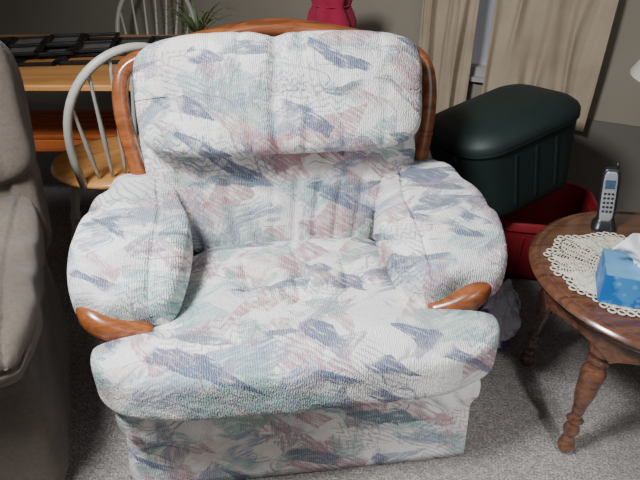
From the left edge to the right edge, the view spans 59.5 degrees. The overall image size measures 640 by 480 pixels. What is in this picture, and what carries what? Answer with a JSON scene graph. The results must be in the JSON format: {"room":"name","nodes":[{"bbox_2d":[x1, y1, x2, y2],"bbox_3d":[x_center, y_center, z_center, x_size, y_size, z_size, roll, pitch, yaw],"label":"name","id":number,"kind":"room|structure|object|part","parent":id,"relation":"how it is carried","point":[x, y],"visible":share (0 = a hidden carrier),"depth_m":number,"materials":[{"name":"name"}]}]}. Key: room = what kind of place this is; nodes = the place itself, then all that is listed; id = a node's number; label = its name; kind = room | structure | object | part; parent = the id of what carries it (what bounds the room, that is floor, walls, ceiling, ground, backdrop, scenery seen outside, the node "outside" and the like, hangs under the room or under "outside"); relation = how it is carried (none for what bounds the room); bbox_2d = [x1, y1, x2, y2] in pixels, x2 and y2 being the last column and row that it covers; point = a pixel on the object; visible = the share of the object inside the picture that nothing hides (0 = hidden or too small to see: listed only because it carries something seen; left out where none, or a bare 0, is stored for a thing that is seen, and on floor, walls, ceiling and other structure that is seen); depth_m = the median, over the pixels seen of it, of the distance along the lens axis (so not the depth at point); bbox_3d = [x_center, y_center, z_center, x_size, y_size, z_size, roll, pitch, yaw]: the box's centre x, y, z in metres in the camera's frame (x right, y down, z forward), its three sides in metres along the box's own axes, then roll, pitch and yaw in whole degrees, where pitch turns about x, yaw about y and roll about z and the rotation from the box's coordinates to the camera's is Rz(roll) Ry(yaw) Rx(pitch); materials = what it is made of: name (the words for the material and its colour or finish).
{"room":"living room","nodes":[
{"label":"living room","id":0,"kind":"room"},
{"bbox_2d":[0,0,639,126],"bbox_3d":[-0.559,-1.709,2.924,6.500,2.500,0.100,15,35,22],"label":"wall","id":1,"kind":"structure","parent":0,"point":[616,97],"depth_m":3.04,"materials":[{"name":"beige paint"}]},
{"bbox_2d":[469,0,494,82],"bbox_3d":[0.840,-1.377,2.270,0.664,1.470,0.115,15,35,22],"label":"window","id":2,"kind":"structure","parent":1,"relation":"in","point":[486,7],"depth_m":2.63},
{"bbox_2d":[415,119,639,211],"bbox_3d":[1.316,-0.318,2.613,2.250,0.470,0.012,15,35,22],"label":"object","id":3,"kind":"structure","parent":1,"relation":"attached to","point":[601,144],"depth_m":2.57,"materials":[{"name":"beige paint"}]},
{"bbox_3d":[0.814,-2.083,1.730,1.043,0.024,0.584,0,32,0],"label":"curtain rod","id":4,"kind":"object","parent":1,"relation":"attached to","visible":0},
{"bbox_2d":[419,0,479,113],"bbox_3d":[0.578,-1.345,2.309,0.280,1.826,0.078,14,35,21],"label":"curtain","id":5,"kind":"object","parent":4,"relation":"hanging from","point":[448,27],"visible":0.7,"depth_m":2.58,"materials":[{"name":"beige fabric"}]},
{"bbox_2d":[482,0,618,131],"bbox_3d":[0.962,-1.276,2.123,0.495,1.746,0.060,14,35,22],"label":"curtain","id":6,"kind":"object","parent":4,"relation":"hanging from","point":[557,45],"visible":0.73,"depth_m":2.40,"materials":[{"name":"beige fabric"}]},
{"bbox_2d":[27,100,639,479],"bbox_3d":[0.000,0.367,1.998,8.000,0.040,8.000,0,32,0],"label":"floor","id":7,"kind":"structure","parent":0,"point":[516,420],"depth_m":1.70,"materials":[{"name":"grey carpet"}]},
{"bbox_2d":[0,41,70,479],"bbox_3d":[-1.294,0.112,1.359,1.176,1.057,0.965,-11,34,-18],"label":"sofa","id":8,"kind":"object","parent":7,"relation":"on","point":[35,405],"visible":1,"depth_m":1.41,"materials":[{"name":"beige fabric"}]},
{"bbox_2d":[0,41,35,185],"bbox_3d":[-1.407,-0.285,1.455,1.176,0.484,0.338,-11,34,-18],"label":"pillow","id":9,"kind":"object","parent":8,"relation":"on","point":[17,144],"depth_m":1.57,"materials":[{"name":"beige fabric"}]},
{"bbox_2d":[0,196,44,387],"bbox_3d":[-0.857,0.097,1.389,0.310,0.182,0.715,-11,34,-18],"label":"cushion","id":10,"kind":"object","parent":8,"relation":"on","point":[22,218],"depth_m":1.29,"materials":[{"name":"beige fabric"}]},
{"bbox_3d":[-1.391,-0.034,1.563,1.144,0.439,0.284,-11,34,-18],"label":"backrest","id":11,"kind":"part","parent":8,"relation":"part of","materials":[{"name":"beige fabric"}]},
{"bbox_3d":[-0.879,0.325,1.592,0.245,0.448,0.709,-11,34,-18],"label":"arm panel","id":12,"kind":"part","parent":8,"relation":"part of","materials":[{"name":"grey fabric"}]},
{"bbox_2d":[29,110,137,150],"bbox_3d":[-1.280,-0.372,2.739,0.760,0.428,0.348,0,32,0],"label":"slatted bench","id":13,"kind":"object","parent":7,"relation":"on","point":[47,125],"visible":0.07,"depth_m":2.56,"materials":[{"name":"orange wood"}]},
{"bbox_2d":[50,42,149,239],"bbox_3d":[-0.766,-0.316,2.162,0.496,0.952,0.572,-24,39,-33],"label":"dining chair","id":14,"kind":"object","parent":7,"relation":"on","point":[94,164],"visible":0.31,"depth_m":1.99,"materials":[{"name":"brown wood"}]},
{"bbox_3d":[-1.021,-0.126,2.335,0.118,0.445,0.045,-1,32,-2],"label":"leg","id":15,"kind":"part","parent":14,"relation":"part of","materials":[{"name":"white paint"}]},
{"bbox_3d":[-0.790,-0.312,2.199,0.496,0.034,0.496,-24,39,-33],"label":"seat","id":16,"kind":"part","parent":14,"relation":"part of","materials":[{"name":"brown wood"}]},
{"bbox_2d":[0,35,276,90],"bbox_3d":[-0.950,-0.483,2.623,2.100,0.740,0.860,0,32,0],"label":"dining table","id":17,"kind":"object","parent":7,"relation":"on","point":[58,77],"visible":0.02,"depth_m":2.18,"materials":[{"name":"brown wood"}]},
{"bbox_2d":[0,32,176,66],"bbox_3d":[-1.101,-0.846,2.467,1.026,0.036,0.584,-7,33,-11],"label":"placemat","id":18,"kind":"object","parent":17,"relation":"on","point":[29,45],"depth_m":2.47,"materials":[{"name":"black paint"}]},
{"bbox_3d":[-1.224,-0.860,2.482,0.599,0.002,0.327,-7,33,-11],"label":"glass","id":19,"kind":"part","parent":18,"relation":"part of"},
{"bbox_3d":[-1.101,-0.837,2.473,0.974,0.017,0.454,-3,32,-4],"label":"picture frame","id":20,"kind":"part","parent":18,"relation":"part of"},
{"bbox_3d":[-1.109,-0.870,2.536,0.951,0.002,0.292,-3,32,-4],"label":"glass","id":21,"kind":"part","parent":18,"relation":"part of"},
{"bbox_2d":[149,0,238,33],"bbox_3d":[-0.555,-0.957,2.489,0.458,0.206,0.416,0,32,0],"label":"potted plant","id":22,"kind":"object","parent":17,"relation":"on","point":[199,25],"visible":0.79,"depth_m":2.47,"materials":[{"name":"green plant"}]},
{"bbox_2d":[307,0,356,27],"bbox_3d":[0.048,-0.922,2.351,0.216,0.292,0.145,0,32,0],"label":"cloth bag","id":23,"kind":"object","parent":17,"relation":"on","point":[337,12],"visible":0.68,"depth_m":2.29,"materials":[{"name":"red fabric"}]},
{"bbox_2d":[109,0,194,133],"bbox_3d":[-0.929,-0.908,3.109,0.496,0.952,0.572,1,32,2],"label":"dining chair","id":24,"kind":"object","parent":7,"relation":"on","point":[119,17],"visible":0.13,"depth_m":3.14,"materials":[{"name":"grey wood"}]},
{"bbox_2d":[67,18,506,479],"bbox_3d":[-0.079,0.010,1.547,1.091,1.032,0.889,-4,32,-6],"label":"armchair","id":25,"kind":"object","parent":7,"relation":"on","point":[282,277],"visible":1,"depth_m":1.45,"materials":[{"name":"fabric"}]},
{"bbox_3d":[-0.488,0.188,1.343,0.183,0.124,0.137,-4,32,-6],"label":"arm trim","id":26,"kind":"part","parent":25,"relation":"part of","materials":[{"name":"brown wood"}]},
{"bbox_3d":[-0.485,0.002,1.517,0.280,0.214,0.568,-4,32,-6],"label":"armrest","id":27,"kind":"part","parent":25,"relation":"part of","materials":[{"name":"fabric"}]},
{"bbox_3d":[-0.119,-0.315,1.707,0.956,0.642,0.266,-4,32,-6],"label":"frame","id":28,"kind":"part","parent":25,"relation":"part of","materials":[{"name":"brown wood"}]},
{"bbox_2d":[133,30,421,156],"bbox_3d":[-0.108,-0.408,1.578,0.795,0.355,0.292,-4,32,-6],"label":"cushion","id":29,"kind":"object","parent":25,"relation":"on","point":[204,93],"depth_m":1.48,"materials":[{"name":"fabric"}]},
{"bbox_2d":[144,136,414,251],"bbox_3d":[-0.114,-0.181,1.742,0.808,0.427,0.216,-4,32,-6],"label":"lumbar cushion","id":30,"kind":"object","parent":25,"relation":"on","point":[275,197],"depth_m":1.67,"materials":[{"name":"fabric"}]},
{"bbox_2d":[90,237,499,420],"bbox_3d":[-0.066,0.169,1.502,0.973,0.184,0.644,-4,32,-6],"label":"seat cushion","id":31,"kind":"object","parent":25,"relation":"on","point":[256,326],"depth_m":1.28,"materials":[{"name":"fabric"}]},
{"bbox_3d":[-0.044,0.391,1.435,0.915,0.125,0.195,-4,32,-6],"label":"footrest panel","id":32,"kind":"part","parent":25,"relation":"part of","materials":[{"name":"fabric"}]},
{"bbox_3d":[0.304,-0.051,1.598,0.312,0.207,0.568,-4,32,-6],"label":"armrest","id":33,"kind":"part","parent":25,"relation":"part of","materials":[{"name":"fabric"}]},
{"bbox_3d":[0.355,0.132,1.432,0.188,0.124,0.139,-4,32,-6],"label":"arm trim","id":34,"kind":"part","parent":25,"relation":"part of","materials":[{"name":"brown wood"}]},
{"bbox_2d":[475,279,521,348],"bbox_3d":[0.598,0.243,1.909,0.181,0.263,0.189,0,32,0],"label":"plastic bag","id":35,"kind":"object","parent":7,"relation":"on","point":[504,305],"visible":0.48,"depth_m":1.84,"materials":[{"name":"grey plastic"}]},
{"bbox_2d":[500,182,597,279],"bbox_3d":[0.895,-0.040,2.345,0.475,0.282,0.420,5,32,8],"label":"storage bin","id":36,"kind":"object","parent":7,"relation":"on","point":[520,227],"visible":0.27,"depth_m":2.37,"materials":[{"name":"red plastic"}]},
{"bbox_2d":[430,84,580,217],"bbox_3d":[0.663,-0.342,2.120,0.520,0.440,0.406,-14,35,-22],"label":"storage bin","id":37,"kind":"object","parent":36,"relation":"on","point":[513,143],"visible":0.91,"depth_m":1.95,"materials":[{"name":"green plastic"}]},
{"bbox_3d":[0.649,-0.464,2.040,0.505,0.072,0.405,-25,32,-15],"label":"lid","id":38,"kind":"part","parent":37,"relation":"part of","materials":[{"name":"green plastic"}]},
{"bbox_2d":[520,211,639,453],"bbox_3d":[0.912,0.294,1.605,0.688,0.501,0.688,0,32,0],"label":"side table","id":39,"kind":"object","parent":7,"relation":"on","point":[613,338],"visible":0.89,"depth_m":1.45,"materials":[{"name":"brown wood"}]},
{"bbox_3d":[0.711,0.230,1.748,0.081,0.457,0.075,0,32,0],"label":"leg","id":40,"kind":"part","parent":39,"relation":"part of","materials":[{"name":"brown wood"}]},
{"bbox_3d":[0.711,0.395,1.484,0.081,0.457,0.075,0,32,0],"label":"leg","id":41,"kind":"part","parent":39,"relation":"part of","materials":[{"name":"brown wood"}]},
{"bbox_2d":[543,232,639,316],"bbox_3d":[0.792,0.083,1.463,0.377,0.005,0.408,3,32,5],"label":"doily","id":42,"kind":"object","parent":39,"relation":"on","point":[596,243],"visible":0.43,"depth_m":1.51,"materials":[{"name":"beige fabric"}]},
{"bbox_2d":[595,233,639,309],"bbox_3d":[0.795,0.070,1.329,0.220,0.158,0.125,11,34,17],"label":"tissue box","id":43,"kind":"object","parent":42,"relation":"on","point":[617,274],"visible":1,"depth_m":1.33,"materials":[{"name":"blue cardboard"}]},
{"bbox_2d":[591,162,620,233],"bbox_3d":[0.836,-0.123,1.611,0.074,0.200,0.072,12,34,19],"label":"cordless phone","id":44,"kind":"object","parent":39,"relation":"on","point":[604,221],"visible":1,"depth_m":1.61,"materials":[{"name":"grey plastic"}]},
{"bbox_2d":[630,59,639,81],"bbox_3d":[1.030,-0.306,1.471,0.450,0.660,0.450,0,32,0],"label":"table lamp","id":45,"kind":"object","parent":39,"relation":"on","point":[635,69],"visible":1,"depth_m":1.46,"materials":[{"name":"white fabric"}]}
]}

